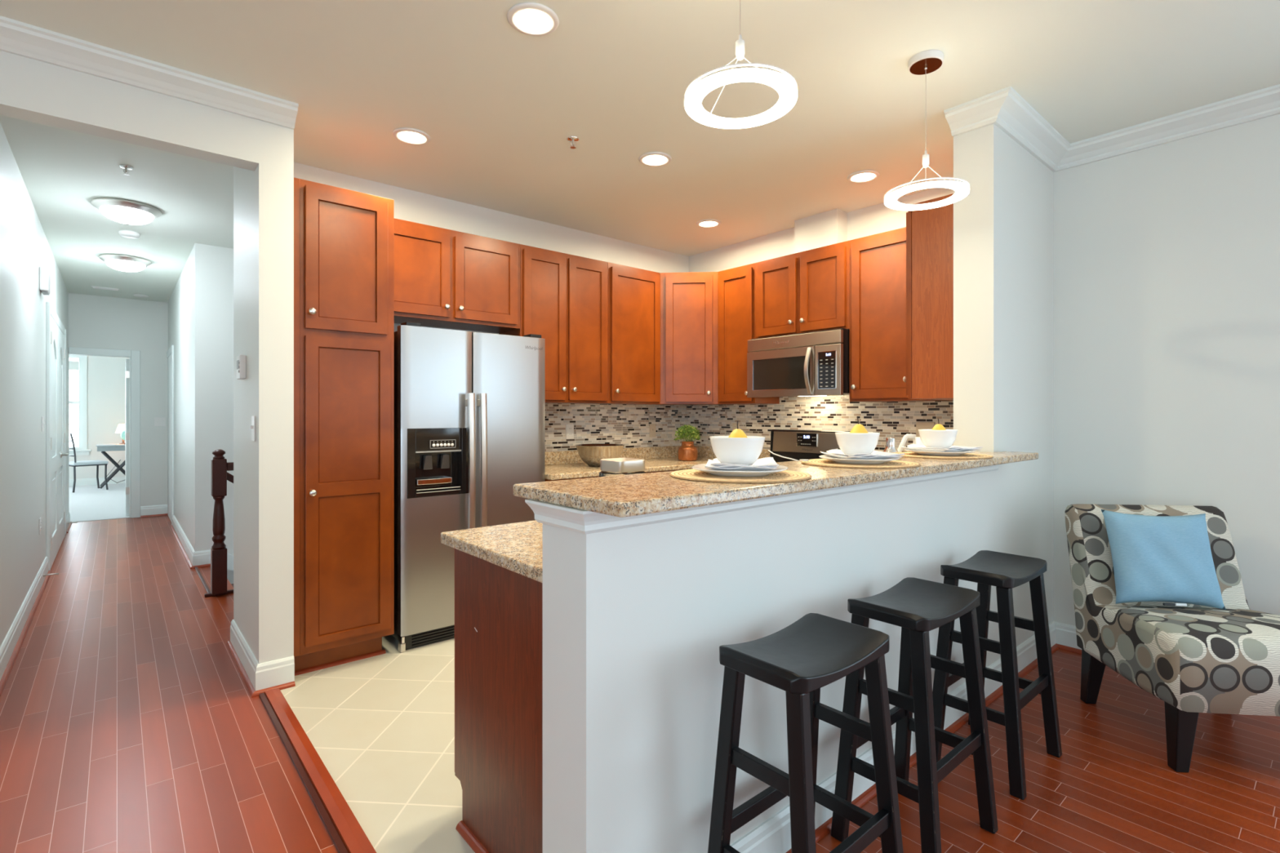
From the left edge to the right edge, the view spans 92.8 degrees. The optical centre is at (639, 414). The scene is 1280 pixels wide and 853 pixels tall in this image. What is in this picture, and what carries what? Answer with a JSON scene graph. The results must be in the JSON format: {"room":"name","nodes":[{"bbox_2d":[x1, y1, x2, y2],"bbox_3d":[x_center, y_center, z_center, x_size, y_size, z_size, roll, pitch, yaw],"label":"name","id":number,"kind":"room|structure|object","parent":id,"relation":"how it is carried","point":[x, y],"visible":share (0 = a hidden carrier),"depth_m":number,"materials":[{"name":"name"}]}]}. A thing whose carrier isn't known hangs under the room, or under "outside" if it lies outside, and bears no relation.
{"room":"kitchen","nodes":[
{"label":"kitchen","id":0,"kind":"room"},
{"bbox_2d":[0,122,68,647],"bbox_3d":[-4.746,-0.082,4.737,0.160,2.743,6.530,0,0,-41],"label":"wall","id":1,"kind":"structure","parent":0,"point":[24,247],"depth_m":3.64,"materials":[{"name":"paint"}]},
{"bbox_2d":[0,556,48,679],"bbox_3d":[-3.696,1.222,3.647,0.016,0.135,3.510,0,0,-41],"label":"baseboard","id":2,"kind":"structure","parent":1,"relation":"attached to","point":[11,640],"depth_m":3.57,"materials":[{"name":"white paint"}]},
{"bbox_2d":[0,570,51,697],"bbox_3d":[-3.683,1.280,3.659,0.019,0.019,3.510,0,0,-41],"label":"trim","id":3,"kind":"structure","parent":1,"relation":"attached to","point":[6,673],"depth_m":3.48,"materials":[{"name":"brown wood"}]},
{"bbox_2d":[39,266,50,295],"bbox_3d":[-4.513,-1.015,4.627,0.050,0.190,0.200,0,0,-41],"label":"door chime","id":4,"kind":"object","parent":1,"relation":"attached to","point":[44,272],"visible":1,"depth_m":4.55,"materials":[{"name":"white plastic"}]},
{"bbox_2d":[50,315,57,568],"bbox_3d":[-5.168,0.225,5.373,0.028,2.110,0.855,0,0,-41],"label":"door","id":5,"kind":"structure","parent":1,"relation":"in","point":[54,327],"depth_m":5.42,"materials":[{"name":"white paint"}]},
{"bbox_2d":[45,302,66,570],"bbox_3d":[-5.546,0.182,5.809,0.022,2.215,2.180,0,0,-41],"label":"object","id":6,"kind":"structure","parent":1,"relation":"attached to","point":[50,311],"depth_m":4.99,"materials":[{"name":"white paint"}]},
{"bbox_2d":[57,326,69,551],"bbox_3d":[-5.731,0.225,6.069,0.078,2.110,0.925,0,0,-41],"label":"door","id":7,"kind":"structure","parent":1,"relation":"in","point":[61,350],"depth_m":6.06,"materials":[{"name":"white paint"}]},
{"bbox_2d":[69,355,129,479],"bbox_3d":[-9.916,-0.082,11.335,4.700,2.743,0.120,0,0,-41],"label":"wall","id":8,"kind":"structure","parent":0,"point":[105,375],"depth_m":11.26,"materials":[{"name":"paint"}]},
{"bbox_2d":[69,355,91,455],"bbox_3d":[-10.482,-0.205,10.778,1.175,1.870,0.150,0,0,-41],"label":"window","id":9,"kind":"structure","parent":8,"relation":"in","point":[77,363],"depth_m":11.07,"materials":[{"name":"white glass"}]},
{"bbox_2d":[69,360,79,370],"bbox_3d":[-10.496,-0.890,10.763,0.875,0.160,0.035,0,0,-41],"label":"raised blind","id":10,"kind":"object","parent":9,"relation":"attached to","point":[73,365],"depth_m":11.00,"materials":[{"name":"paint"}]},
{"bbox_2d":[69,476,124,486],"bbox_3d":[-9.872,1.222,11.284,4.700,0.135,0.016,0,0,-41],"label":"baseboard","id":11,"kind":"structure","parent":8,"relation":"attached to","point":[79,482],"depth_m":11.16,"materials":[{"name":"white paint"}]},
{"bbox_2d":[68,293,168,511],"bbox_3d":[-6.326,-0.082,7.762,5.500,2.743,0.120,0,0,-41],"label":"wall","id":12,"kind":"structure","parent":0,"point":[95,322],"depth_m":7.72,"materials":[{"name":"paint"}]},
{"bbox_2d":[68,346,140,518],"bbox_3d":[-6.589,0.240,7.521,0.657,2.100,0.142,0,0,-41],"label":"door frame","id":13,"kind":"structure","parent":12,"relation":"attached to","point":[135,361],"depth_m":7.64,"materials":[{"name":"white paint"}]},
{"bbox_2d":[124,359,129,515],"bbox_3d":[-6.725,0.282,8.001,0.039,1.985,0.778,0,0,-41],"label":"door","id":14,"kind":"structure","parent":12,"relation":"in","point":[127,361],"depth_m":7.72,"materials":[{"name":"white paint"}]},
{"bbox_2d":[140,504,167,515],"bbox_3d":[-6.196,1.222,7.784,0.274,0.135,0.016,0,0,-41],"label":"baseboard","id":15,"kind":"structure","parent":12,"relation":"attached to","point":[162,508],"depth_m":7.77,"materials":[{"name":"white paint"}]},
{"bbox_2d":[154,417,165,426],"bbox_3d":[-6.153,0.090,7.819,0.116,0.115,0.017,0,0,-41],"label":"light switch","id":16,"kind":"object","parent":12,"relation":"attached to","point":[158,421],"visible":1,"depth_m":7.82,"materials":[{"name":"white plastic"}]},
{"bbox_2d":[0,50,293,663],"bbox_3d":[-3.154,-0.082,2.176,3.243,2.743,0.810,0,0,-41],"label":"wall","id":17,"kind":"structure","parent":0,"point":[260,153],"depth_m":2.86,"materials":[{"name":"paint"}]},
{"bbox_2d":[0,15,298,129],"bbox_3d":[-2.858,-1.411,1.830,3.243,0.085,0.100,0,0,-41],"label":"trim","id":18,"kind":"structure","parent":17,"relation":"attached to","point":[16,37],"depth_m":2.50,"materials":[{"name":"white paint"}]},
{"bbox_2d":[236,355,245,379],"bbox_3d":[-2.054,-0.245,3.139,0.031,0.120,0.110,0,0,-41],"label":"thermostat","id":19,"kind":"object","parent":17,"relation":"attached to","point":[241,359],"visible":1,"depth_m":3.10,"materials":[{"name":"white plastic"}]},
{"bbox_2d":[249,416,255,441],"bbox_3d":[-1.857,0.065,2.920,0.017,0.120,0.072,0,0,-41],"label":"light switch","id":20,"kind":"object","parent":17,"relation":"attached to","point":[252,426],"visible":1,"depth_m":2.91,"materials":[{"name":"white plastic"}]},
{"bbox_2d":[226,640,295,697],"bbox_3d":[-1.980,1.280,3.160,0.178,0.019,0.845,0,0,-41],"label":"trim","id":21,"kind":"structure","parent":17,"relation":"attached to","point":[253,693],"depth_m":2.91,"materials":[{"name":"brown wood"}]},
{"bbox_2d":[230,619,294,690],"bbox_3d":[-1.979,1.222,3.173,0.159,0.135,0.826,0,0,-41],"label":"baseboard","id":22,"kind":"structure","parent":17,"relation":"attached to","point":[261,676],"depth_m":2.89,"materials":[{"name":"white paint"}]},
{"bbox_2d":[259,688,376,852],"bbox_3d":[-0.973,1.281,1.971,0.062,0.018,2.260,0,0,-41],"label":"trim","id":23,"kind":"structure","parent":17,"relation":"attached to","point":[353,837],"depth_m":2.13,"materials":[{"name":"brown wood"}]},
{"bbox_2d":[168,243,233,583],"bbox_3d":[-3.980,0.719,7.330,2.500,4.343,3.590,0,0,-41],"label":"wall","id":24,"kind":"structure","parent":0,"point":[201,302],"depth_m":5.28,"materials":[{"name":"paint"}]},
{"bbox_2d":[167,354,171,521],"bbox_3d":[-5.750,0.275,7.468,0.008,2.010,0.895,0,0,-41],"label":"door","id":25,"kind":"structure","parent":24,"relation":"in","point":[169,358],"depth_m":7.55,"materials":[{"name":"white paint"}]},
{"bbox_2d":[166,345,173,524],"bbox_3d":[-5.726,0.240,7.433,0.018,2.100,0.980,0,0,-41],"label":"door frame","id":26,"kind":"structure","parent":24,"relation":"attached to","point":[171,351],"depth_m":7.06,"materials":[{"name":"white paint"}]},
{"bbox_2d":[170,524,210,568],"bbox_3d":[-4.515,1.280,6.130,0.195,0.019,2.535,0,0,-41],"label":"trim","id":27,"kind":"structure","parent":24,"relation":"attached to","point":[191,566],"depth_m":5.58,"materials":[{"name":"brown wood"}]},
{"bbox_2d":[172,515,210,565],"bbox_3d":[-4.514,1.222,6.143,0.176,0.135,2.516,0,0,-41],"label":"baseboard","id":28,"kind":"structure","parent":24,"relation":"attached to","point":[198,557],"depth_m":5.29,"materials":[{"name":"white paint"}]},
{"bbox_2d":[195,566,210,593],"bbox_3d":[-3.398,1.283,4.739,0.020,0.014,1.020,0,0,-41],"label":"trim","id":29,"kind":"structure","parent":24,"relation":"attached to","point":[197,569],"depth_m":4.70,"materials":[{"name":"brown wood"}]},
{"bbox_2d":[226,553,233,571],"bbox_3d":[-2.973,1.823,5.818,1.740,1.335,0.015,0,0,-41],"label":"trim","id":30,"kind":"structure","parent":24,"relation":"attached to","point":[229,557],"depth_m":5.30,"materials":[{"name":"white paint"}]},
{"bbox_2d":[293,162,688,448],"bbox_3d":[-0.824,-0.082,4.605,3.457,2.743,0.155,0,0,-41],"label":"wall","id":31,"kind":"structure","parent":0,"point":[411,206],"depth_m":4.34,"materials":[{"name":"paint"}]},
{"bbox_2d":[394,217,519,333],"bbox_3d":[-1.246,-0.868,3.907,0.935,0.571,0.356,0,0,-41],"label":"upper cabinet","id":32,"kind":"object","parent":31,"relation":"attached to","point":[444,277],"visible":0.88,"depth_m":3.81,"materials":[{"name":"brown wood"}]},
{"bbox_2d":[498,244,608,404],"bbox_3d":[-0.608,-0.621,4.454,0.744,1.065,0.356,0,0,-41],"label":"upper cabinet","id":33,"kind":"object","parent":31,"relation":"attached to","point":[564,297],"visible":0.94,"depth_m":4.35,"materials":[{"name":"brown wood"}]},
{"bbox_2d":[565,424,573,439],"bbox_3d":[-0.542,0.130,4.727,0.072,0.115,0.010,0,0,-41],"label":"power outlet","id":34,"kind":"object","parent":31,"relation":"attached to","point":[569,428],"visible":1,"depth_m":4.72,"materials":[{"name":"white plastic"}]},
{"bbox_2d":[591,262,660,404],"bbox_3d":[-0.122,-0.621,4.870,0.532,1.065,0.356,0,0,-41],"label":"upper cabinet","id":35,"kind":"object","parent":31,"relation":"attached to","point":[633,293],"visible":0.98,"depth_m":4.75,"materials":[{"name":"brown wood"}]},
{"bbox_2d":[648,423,655,437],"bbox_3d":[0.113,0.135,5.284,0.072,0.115,0.017,0,0,-41],"label":"light switch","id":36,"kind":"object","parent":31,"relation":"attached to","point":[651,426],"visible":1,"depth_m":5.28,"materials":[{"name":"beige plastic"}]},
{"bbox_2d":[599,457,646,476],"bbox_3d":[-0.059,0.264,2.090,0.128,0.225,0.128,0,0,-41],"label":"canister","id":37,"kind":"object","parent":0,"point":[614,466],"visible":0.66,"depth_m":2.05,"materials":[{"name":"white ceramic"}]},
{"bbox_2d":[0,0,1279,302],"bbox_3d":[-3.179,-1.503,4.783,6.800,0.100,18.840,0,0,-41],"label":"ceiling","id":38,"kind":"structure","parent":0,"point":[498,104],"depth_m":2.72,"materials":[{"name":"paint"}]},
{"bbox_2d":[98,253,151,272],"bbox_3d":[-4.790,-1.389,5.680,0.380,0.128,0.380,0,0,-41],"label":"flush light","id":39,"kind":"object","parent":38,"relation":"attached to","point":[125,263],"visible":1,"depth_m":5.59,"materials":[{"name":"white glass"}]},
{"bbox_2d":[90,197,161,225],"bbox_3d":[-3.577,-1.389,4.257,0.380,0.128,0.380,0,0,-41],"label":"flush light","id":40,"kind":"object","parent":38,"relation":"attached to","point":[126,211],"visible":1,"depth_m":4.17,"materials":[{"name":"white glass"}]},
{"bbox_2d":[118,230,140,238],"bbox_3d":[-4.063,-1.435,4.854,0.136,0.036,0.136,0,0,-41],"label":"smoke detector","id":41,"kind":"object","parent":38,"relation":"attached to","point":[126,233],"visible":1,"depth_m":4.82,"materials":[{"name":"white plastic"}]},
{"bbox_2d":[392,127,431,145],"bbox_3d":[-1.189,-1.448,3.176,0.188,0.010,0.188,0,0,-41],"label":"recessed light","id":42,"kind":"object","parent":38,"relation":"in","point":[405,135],"visible":1,"depth_m":3.17,"materials":[{"name":"beige"}]},
{"bbox_2d":[506,2,559,35],"bbox_3d":[-0.392,-1.448,2.239,0.188,0.010,0.188,0,0,-41],"label":"recessed light","id":43,"kind":"object","parent":38,"relation":"in","point":[531,19],"visible":1,"depth_m":2.23,"materials":[{"name":"white plastic"}]},
{"bbox_2d":[566,136,579,148],"bbox_3d":[-0.352,-1.430,3.208,0.068,0.046,0.068,0,0,-41],"label":"sprinkler","id":44,"kind":"object","parent":38,"relation":"attached to","point":[571,139],"visible":1,"depth_m":3.20,"materials":[{"name":"silver metal"}]},
{"bbox_2d":[638,151,671,166],"bbox_3d":[0.085,-1.448,3.458,0.188,0.010,0.188,0,0,-41],"label":"recessed light","id":45,"kind":"object","parent":38,"relation":"in","point":[651,158],"visible":1,"depth_m":3.45,"materials":[{"name":"beige"}]},
{"bbox_2d":[696,218,720,227],"bbox_3d":[0.519,-1.448,4.618,0.188,0.010,0.188,0,0,-41],"label":"recessed light","id":46,"kind":"object","parent":38,"relation":"in","point":[709,223],"visible":1,"depth_m":4.61,"materials":[{"name":"beige"}]},
{"bbox_2d":[684,0,797,128],"bbox_3d":[0.285,-1.171,1.736,0.316,0.565,0.316,0,0,-41],"label":"pendant","id":47,"kind":"object","parent":38,"relation":"hanging from","point":[778,78],"visible":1,"depth_m":1.68,"materials":[{"name":"white plastic"}]},
{"bbox_2d":[847,169,879,182],"bbox_3d":[1.358,-1.448,3.709,0.188,0.010,0.188,0,0,-41],"label":"recessed light","id":48,"kind":"object","parent":38,"relation":"in","point":[860,176],"visible":1,"depth_m":3.70,"materials":[{"name":"beige"}]},
{"bbox_2d":[884,49,969,210],"bbox_3d":[1.168,-1.171,2.493,0.316,0.565,0.316,0,0,-45],"label":"pendant","id":49,"kind":"object","parent":38,"relation":"hanging from","point":[925,62],"visible":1,"depth_m":2.46,"materials":[{"name":"white plastic"}]},
{"bbox_2d":[0,483,1279,852],"bbox_3d":[-3.186,1.347,4.776,6.580,0.126,18.600,0,0,-41],"label":"floor","id":50,"kind":"structure","parent":0,"point":[130,722],"depth_m":2.34,"materials":[{"name":"brown wood"}]},
{"bbox_2d":[69,433,108,492],"bbox_3d":[-9.422,0.794,10.359,0.420,0.984,0.502,0,0,31],"label":"dining chair","id":51,"kind":"object","parent":50,"relation":"on","point":[74,464],"visible":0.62,"depth_m":10.26,"materials":[{"name":"wood"}]},
{"bbox_2d":[69,460,108,465],"bbox_3d":[-9.411,0.814,10.376,0.420,0.050,0.460,0,0,31],"label":"seat cushion","id":52,"kind":"object","parent":51,"relation":"on","point":[86,462],"depth_m":10.31,"materials":[{"name":"fabric"}]},
{"bbox_2d":[95,444,124,488],"bbox_3d":[-9.143,0.901,10.971,0.950,0.753,0.550,0,0,-41],"label":"writing desk","id":53,"kind":"object","parent":50,"relation":"on","point":[103,448],"visible":0.39,"depth_m":10.64,"materials":[{"name":"grey wood"}]},
{"bbox_2d":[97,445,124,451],"bbox_3d":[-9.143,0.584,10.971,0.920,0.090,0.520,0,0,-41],"label":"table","id":54,"kind":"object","parent":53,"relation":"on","point":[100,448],"depth_m":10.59,"materials":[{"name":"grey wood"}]},
{"bbox_2d":[210,448,226,595],"bbox_3d":[-3.006,0.756,4.354,0.090,1.023,0.090,0,0,-41],"label":"newel post","id":55,"kind":"object","parent":50,"relation":"on","point":[218,464],"visible":1,"depth_m":4.33,"materials":[{"name":"brown wood"}]},
{"bbox_2d":[293,177,394,675],"bbox_3d":[-1.683,0.069,3.327,0.479,2.443,0.665,0,0,-41],"label":"pantry cabinet","id":56,"kind":"object","parent":50,"relation":"on","point":[344,239],"visible":0.91,"depth_m":3.09,"materials":[{"name":"brown wood"}]},
{"bbox_2d":[391,321,545,653],"bbox_3d":[-1.110,0.391,3.776,0.905,1.796,0.682,0,0,-41],"label":"refrigerator","id":57,"kind":"object","parent":50,"relation":"on","point":[469,406],"visible":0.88,"depth_m":3.46,"materials":[{"name":"silver metal"}]},
{"bbox_2d":[415,476,452,484],"bbox_3d":[-1.157,0.370,3.420,0.200,0.030,0.062,0,0,-41],"label":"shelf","id":58,"kind":"object","parent":57,"relation":"attached to","point":[419,480],"depth_m":3.41,"materials":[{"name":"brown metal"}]},
{"bbox_2d":[454,548,542,852],"bbox_3d":[0.781,0.852,2.759,3.178,0.876,0.636,0,0,-41],"label":"base cabinet","id":59,"kind":"object","parent":50,"relation":"on","point":[499,610],"visible":0.23,"depth_m":1.73,"materials":[{"name":"brown wood"}]},
{"bbox_2d":[440,520,542,582],"bbox_3d":[0.695,0.346,2.854,3.190,0.136,0.888,0,0,-41],"label":"countertop","id":60,"kind":"structure","parent":59,"relation":"on","point":[517,547],"depth_m":1.80,"materials":[{"name":"stone"}]},
{"bbox_2d":[883,437,897,453],"bbox_3d":[1.216,0.243,2.960,0.092,0.268,0.092,0,0,-41],"label":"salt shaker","id":61,"kind":"object","parent":60,"relation":"on","point":[890,442],"visible":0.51,"depth_m":2.94,"materials":[{"name":"silver metal"}]},
{"bbox_2d":[897,433,924,452],"bbox_3d":[1.419,0.237,3.150,0.195,0.279,0.110,0,0,-1],"label":"faucet","id":62,"kind":"object","parent":60,"relation":"on","point":[917,440],"visible":0.12,"depth_m":3.14,"materials":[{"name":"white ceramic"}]},
{"bbox_2d":[545,469,684,481],"bbox_3d":[-0.291,0.852,4.530,1.265,0.875,0.650,0,0,-41],"label":"base cabinet","id":63,"kind":"object","parent":50,"relation":"on","point":[546,480],"visible":0.02,"depth_m":4.10,"materials":[{"name":"brown wood"}]},
{"bbox_2d":[545,445,770,479],"bbox_3d":[0.061,0.346,4.592,1.890,0.136,1.017,0,0,-41],"label":"countertop","id":64,"kind":"structure","parent":63,"relation":"on","point":[565,464],"depth_m":4.69,"materials":[{"name":"stone"}]},
{"bbox_2d":[575,444,624,466],"bbox_3d":[-0.295,0.299,4.515,0.368,0.155,0.368,0,0,-41],"label":"mixing bowl","id":65,"kind":"object","parent":64,"relation":"on","point":[591,455],"visible":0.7,"depth_m":4.38,"materials":[{"name":"metal"}]},
{"bbox_2d":[673,424,701,461],"bbox_3d":[0.395,0.226,5.052,0.232,0.302,0.233,0,0,-41],"label":"potted plant","id":66,"kind":"object","parent":64,"relation":"on","point":[687,451],"visible":1,"depth_m":5.00,"materials":[{"name":"green plant"}]},
{"bbox_2d":[707,613,903,852],"bbox_3d":[0.411,0.922,1.506,0.421,0.737,0.326,0,0,-41],"label":"bar stool","id":67,"kind":"object","parent":50,"relation":"on","point":[816,651],"visible":1,"depth_m":1.47,"materials":[{"name":"black paint"}]},
{"bbox_2d":[769,429,850,462],"bbox_3d":[1.085,0.686,4.287,0.692,1.148,0.766,0,0,-41],"label":"range","id":68,"kind":"object","parent":50,"relation":"on","point":[798,445],"visible":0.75,"depth_m":4.50,"materials":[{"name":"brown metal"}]},
{"bbox_2d":[831,577,998,852],"bbox_3d":[0.848,0.922,1.881,0.421,0.737,0.326,0,0,-41],"label":"bar stool","id":69,"kind":"object","parent":50,"relation":"on","point":[919,606],"visible":0.98,"depth_m":1.84,"materials":[{"name":"black paint"}]},
{"bbox_2d":[932,550,1062,799],"bbox_3d":[1.335,0.922,2.299,0.421,0.737,0.326,0,0,-41],"label":"bar stool","id":70,"kind":"object","parent":50,"relation":"on","point":[987,568],"visible":0.95,"depth_m":2.25,"materials":[{"name":"black paint"}]},
{"bbox_2d":[1064,503,1279,773],"bbox_3d":[2.263,0.850,2.486,0.635,0.880,0.705,0,0,6],"label":"slipper chair","id":71,"kind":"object","parent":50,"relation":"on","point":[1195,659],"visible":0.8,"depth_m":2.34,"materials":[{"name":"fabric"}]},
{"bbox_2d":[1101,509,1226,609],"bbox_3d":[2.199,0.604,2.572,0.427,0.387,0.185,0,0,6],"label":"throw pillow","id":72,"kind":"object","parent":71,"relation":"on","point":[1155,558],"visible":1,"depth_m":2.52,"materials":[{"name":"blue fabric"}]},
{"bbox_2d":[677,440,697,461],"bbox_3d":[0.395,0.298,5.048,0.166,0.158,0.166,0,0,-41],"label":"jar","id":73,"kind":"object","parent":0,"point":[687,451],"depth_m":4.99,"materials":[{"name":"orange metal"}]},
{"bbox_2d":[542,123,1053,852],"bbox_3d":[1.040,-0.082,2.440,3.204,2.743,0.180,0,0,-41],"label":"wall","id":74,"kind":"structure","parent":0,"point":[637,620],"depth_m":1.75,"materials":[{"name":"paint"}]},
{"bbox_2d":[524,464,999,534],"bbox_3d":[0.703,0.231,2.150,2.374,0.054,0.240,0,0,-41],"label":"trim","id":75,"kind":"structure","parent":74,"relation":"attached to","point":[584,522],"depth_m":1.49,"materials":[{"name":"white paint"}]},
{"bbox_2d":[513,451,1038,517],"bbox_3d":[0.756,0.188,2.165,2.463,0.030,0.435,0,0,-41],"label":"countertop","id":76,"kind":"structure","parent":74,"relation":"on","point":[640,494],"depth_m":1.50,"materials":[{"name":"stone"}]},
{"bbox_2d":[669,468,811,484],"bbox_3d":[0.282,0.170,1.730,0.395,0.006,0.395,0,0,-41],"label":"placemat","id":77,"kind":"object","parent":76,"relation":"on","point":[786,476],"visible":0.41,"depth_m":1.63,"materials":[{"name":"wicker"}]},
{"bbox_2d":[691,463,787,476],"bbox_3d":[0.282,0.157,1.730,0.268,0.020,0.268,0,0,14],"label":"plate","id":78,"kind":"object","parent":77,"relation":"on","point":[701,467],"visible":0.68,"depth_m":1.64,"materials":[{"name":"white ceramic"}]},
{"bbox_2d":[704,457,778,471],"bbox_3d":[0.285,0.140,1.726,0.194,0.028,0.244,0,0,9],"label":"napkin","id":79,"kind":"object","parent":78,"relation":"on","point":[767,463],"visible":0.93,"depth_m":1.63,"materials":[{"name":"white fabric"}]},
{"bbox_2d":[709,435,764,465],"bbox_3d":[0.276,0.101,1.730,0.150,0.079,0.150,0,0,38],"label":"bowl","id":80,"kind":"object","parent":79,"relation":"on","point":[733,451],"visible":0.88,"depth_m":1.68,"materials":[{"name":"white ceramic"}]},
{"bbox_2d":[728,420,746,437],"bbox_3d":[0.277,0.073,1.729,0.077,0.114,0.077,0,0,-41],"label":"pear","id":81,"kind":"object","parent":80,"relation":"in","point":[737,433],"visible":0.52,"depth_m":1.71,"materials":[{"name":"yellow food"}]},
{"bbox_2d":[800,458,919,468],"bbox_3d":[0.771,0.170,2.150,0.395,0.006,0.395,0,0,-6],"label":"placemat","id":82,"kind":"object","parent":76,"relation":"on","point":[815,462],"visible":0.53,"depth_m":2.05,"materials":[{"name":"wicker"}]},
{"bbox_2d":[818,454,899,464],"bbox_3d":[0.771,0.157,2.150,0.268,0.020,0.268,0,0,24],"label":"plate","id":83,"kind":"object","parent":82,"relation":"on","point":[824,456],"visible":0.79,"depth_m":2.06,"materials":[{"name":"white ceramic"}]},
{"bbox_2d":[820,448,904,459],"bbox_3d":[0.776,0.140,2.147,0.194,0.028,0.244,0,0,-6],"label":"napkin","id":84,"kind":"object","parent":83,"relation":"on","point":[875,455],"visible":0.89,"depth_m":2.06,"materials":[{"name":"white fabric"}]},
{"bbox_2d":[835,431,879,454],"bbox_3d":[0.766,0.101,2.150,0.150,0.079,0.150,0,0,21],"label":"bowl","id":85,"kind":"object","parent":84,"relation":"on","point":[850,443],"visible":0.84,"depth_m":2.10,"materials":[{"name":"white ceramic"}]},
{"bbox_2d":[849,417,868,433],"bbox_3d":[0.773,0.066,2.154,0.077,0.114,0.077,0,0,-14],"label":"pear","id":86,"kind":"object","parent":85,"relation":"in","point":[857,428],"visible":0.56,"depth_m":2.14,"materials":[{"name":"yellow food"}]},
{"bbox_2d":[892,451,993,459],"bbox_3d":[1.261,0.170,2.570,0.395,0.006,0.395,0,0,23],"label":"placemat","id":87,"kind":"object","parent":76,"relation":"on","point":[910,455],"visible":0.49,"depth_m":2.45,"materials":[{"name":"wicker"}]},
{"bbox_2d":[904,448,975,455],"bbox_3d":[1.261,0.157,2.570,0.268,0.020,0.268,0,0,35],"label":"plate","id":88,"kind":"object","parent":87,"relation":"on","point":[918,452],"visible":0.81,"depth_m":2.48,"materials":[{"name":"white ceramic"}]},
{"bbox_2d":[902,444,982,451],"bbox_3d":[1.266,0.140,2.568,0.194,0.028,0.244,0,0,-21],"label":"napkin","id":89,"kind":"object","parent":88,"relation":"on","point":[912,446],"visible":0.88,"depth_m":2.51,"materials":[{"name":"white fabric"}]},
{"bbox_2d":[918,429,957,448],"bbox_3d":[1.255,0.101,2.570,0.150,0.079,0.150,0,0,32],"label":"bowl","id":90,"kind":"object","parent":89,"relation":"on","point":[946,438],"visible":0.83,"depth_m":2.52,"materials":[{"name":"white ceramic"}]},
{"bbox_2d":[730,621,1081,852],"bbox_3d":[2.559,1.222,0.656,3.220,0.135,4.865,0,0,-41],"label":"baseboard","id":91,"kind":"structure","parent":74,"relation":"attached to","point":[773,835],"depth_m":2.04,"materials":[{"name":"white paint"}]},
{"bbox_2d":[902,193,953,399],"bbox_3d":[1.818,-0.621,3.473,0.679,1.065,0.368,0,0,-41],"label":"upper cabinet","id":92,"kind":"object","parent":74,"relation":"attached to","point":[929,232],"visible":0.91,"depth_m":3.27,"materials":[{"name":"brown wood"}]},
{"bbox_2d":[786,643,1081,852],"bbox_3d":[2.546,1.280,0.645,3.223,0.019,4.865,0,0,-41],"label":"trim","id":93,"kind":"structure","parent":74,"relation":"attached to","point":[824,829],"depth_m":2.49,"materials":[{"name":"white wood"}]},
{"bbox_2d":[794,208,847,253],"bbox_3d":[1.322,-1.302,4.470,0.134,0.303,0.354,0,0,-41],"label":"wall","id":94,"kind":"structure","parent":0,"point":[828,228],"depth_m":4.39,"materials":[{"name":"paint"}]},
{"bbox_2d":[688,113,1279,626],"bbox_3d":[2.951,-0.082,2.764,0.120,2.743,7.555,0,0,-41],"label":"wall","id":95,"kind":"structure","parent":0,"point":[1166,256],"depth_m":3.04,"materials":[{"name":"paint"}]},
{"bbox_2d":[640,271,738,405],"bbox_3d":[0.413,-0.621,5.144,0.636,1.065,0.637,0,0,-41],"label":"upper cabinet","id":96,"kind":"object","parent":95,"relation":"attached to","point":[689,301],"visible":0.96,"depth_m":4.92,"materials":[{"name":"brown wood"}]},
{"bbox_2d":[718,262,779,404],"bbox_3d":[0.848,-0.621,4.850,0.360,1.065,0.376,0,0,-41],"label":"upper cabinet","id":97,"kind":"object","parent":95,"relation":"attached to","point":[736,286],"visible":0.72,"depth_m":4.76,"materials":[{"name":"brown wood"}]},
{"bbox_2d":[545,395,953,452],"bbox_3d":[0.603,-0.016,3.955,1.895,0.588,2.690,0,0,-41],"label":"tiled wall","id":98,"kind":"structure","parent":95,"relation":"attached to","point":[627,424],"depth_m":4.81,"materials":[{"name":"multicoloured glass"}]},
{"bbox_2d":[915,422,934,436],"bbox_3d":[1.840,0.105,3.942,0.017,0.115,0.116,0,0,-41],"label":"light switch","id":99,"kind":"object","parent":98,"relation":"attached to","point":[919,425],"visible":0.44,"depth_m":3.95,"materials":[{"name":"beige plastic"}]},
{"bbox_2d":[755,240,849,338],"bbox_3d":[1.225,-0.862,4.410,0.360,0.583,0.782,0,0,-41],"label":"upper cabinet","id":100,"kind":"object","parent":95,"relation":"attached to","point":[808,291],"visible":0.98,"depth_m":4.28,"materials":[{"name":"brown wood"}]},
{"bbox_2d":[746,328,849,397],"bbox_3d":[1.181,-0.349,4.368,0.450,0.438,0.775,0,0,-41],"label":"microwave oven","id":101,"kind":"object","parent":100,"relation":"attached to","point":[813,363],"visible":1,"depth_m":4.20,"materials":[{"name":"silver metal"}]},
{"bbox_2d":[849,226,951,402],"bbox_3d":[1.653,-0.621,3.911,0.360,1.065,0.530,0,0,-41],"label":"upper cabinet","id":102,"kind":"object","parent":95,"relation":"attached to","point":[877,262],"visible":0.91,"depth_m":3.86,"materials":[{"name":"brown wood"}]},
{"bbox_2d":[943,84,1279,172],"bbox_3d":[3.408,-1.405,1.384,0.985,0.095,4.865,0,0,-41],"label":"trim","id":103,"kind":"structure","parent":95,"relation":"attached to","point":[1005,108],"depth_m":2.94,"materials":[{"name":"white paint"}]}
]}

